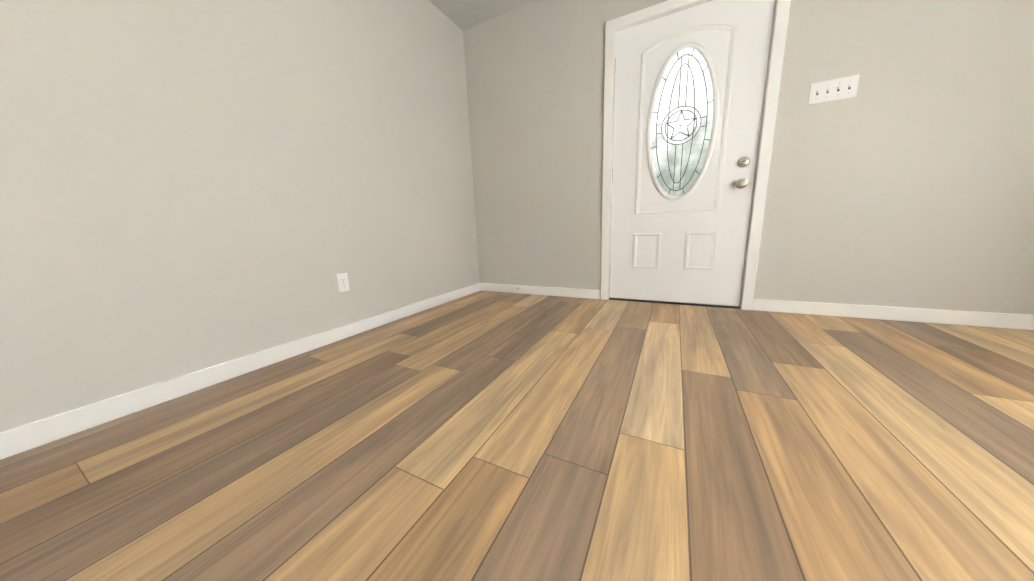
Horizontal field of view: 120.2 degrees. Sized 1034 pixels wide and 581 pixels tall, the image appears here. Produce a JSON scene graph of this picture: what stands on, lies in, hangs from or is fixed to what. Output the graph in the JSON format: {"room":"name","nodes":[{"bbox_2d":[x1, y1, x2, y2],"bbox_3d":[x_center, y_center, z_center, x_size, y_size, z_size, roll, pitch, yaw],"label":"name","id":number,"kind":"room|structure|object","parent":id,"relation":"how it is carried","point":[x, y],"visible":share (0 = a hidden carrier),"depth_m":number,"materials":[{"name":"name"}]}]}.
{"room":"empty living room","nodes":[
{"label":"empty living room","id":0,"kind":"room"},
{"bbox_2d":[0,0,479,430],"bbox_3d":[-1.109,-0.935,1.877,0.120,2.440,2.640,4,13,27],"label":"wall","id":1,"kind":"structure","parent":0,"point":[188,186],"depth_m":1.32,"materials":[{"name":"paint"}]},
{"bbox_2d":[0,283,479,459],"bbox_3d":[-1.034,0.234,2.029,0.014,0.085,2.774,4,13,27],"label":"baseboard","id":2,"kind":"structure","parent":1,"relation":"attached to","point":[23,438],"depth_m":1.26,"materials":[{"name":"white wood"}]},
{"bbox_2d":[336,273,349,291],"bbox_3d":[-1.096,-0.052,1.877,0.008,0.115,0.070,4,13,27],"label":"electrical outlet","id":3,"kind":"object","parent":1,"relation":"attached to","point":[342,282],"visible":1,"depth_m":1.87,"materials":[{"name":"white plastic"}]},
{"bbox_2d":[429,0,535,30],"bbox_3d":[-2.771,-1.880,0.457,10.040,0.120,6.490,4,13,27],"label":"ceiling","id":4,"kind":"structure","parent":0,"point":[463,15],"depth_m":2.47,"materials":[{"name":"grey paint"}]},
{"bbox_2d":[0,291,1033,580],"bbox_3d":[-2.670,0.614,0.978,10.040,0.100,6.490,4,13,27],"label":"floor","id":5,"kind":"structure","parent":0,"point":[484,435],"depth_m":0.84,"materials":[{"name":"brown wood"}]},
{"bbox_2d":[463,0,1033,314],"bbox_3d":[-1.255,-1.263,3.474,10.040,2.440,0.120,4,13,27],"label":"wall","id":6,"kind":"structure","parent":0,"point":[904,177],"depth_m":1.80,"materials":[{"name":"paint"}]},
{"bbox_2d":[480,283,599,298],"bbox_3d":[0.179,-0.002,2.924,1.257,0.085,0.014,4,13,27],"label":"baseboard","id":7,"kind":"structure","parent":6,"relation":"attached to","point":[523,289],"depth_m":2.88,"materials":[{"name":"white wood"}]},
{"bbox_2d":[610,0,774,305],"bbox_3d":[1.178,-0.899,2.191,0.942,2.027,0.118,4,13,27],"label":"front door","id":8,"kind":"structure","parent":6,"relation":"in","point":[690,83],"depth_m":2.16,"materials":[{"name":"white wood"}]},
{"bbox_2d":[600,0,790,309],"bbox_3d":[1.204,-0.936,2.231,1.073,2.113,0.140,4,13,27],"label":"door frame","id":9,"kind":"structure","parent":6,"relation":"attached to","point":[776,51],"depth_m":2.08,"materials":[{"name":"white wood"}]},
{"bbox_2d":[808,74,859,104],"bbox_3d":[1.862,-1.180,1.757,0.208,0.115,0.016,4,13,27],"label":"light switch","id":10,"kind":"object","parent":6,"relation":"attached to","point":[834,89],"visible":1,"depth_m":1.75,"materials":[{"name":"white plastic"}]},
{"bbox_2d":[752,299,1033,329],"bbox_3d":[2.388,0.146,1.785,1.562,0.085,0.014,4,13,27],"label":"baseboard","id":11,"kind":"structure","parent":6,"relation":"attached to","point":[940,316],"depth_m":1.80,"materials":[{"name":"white wood"}]}
]}

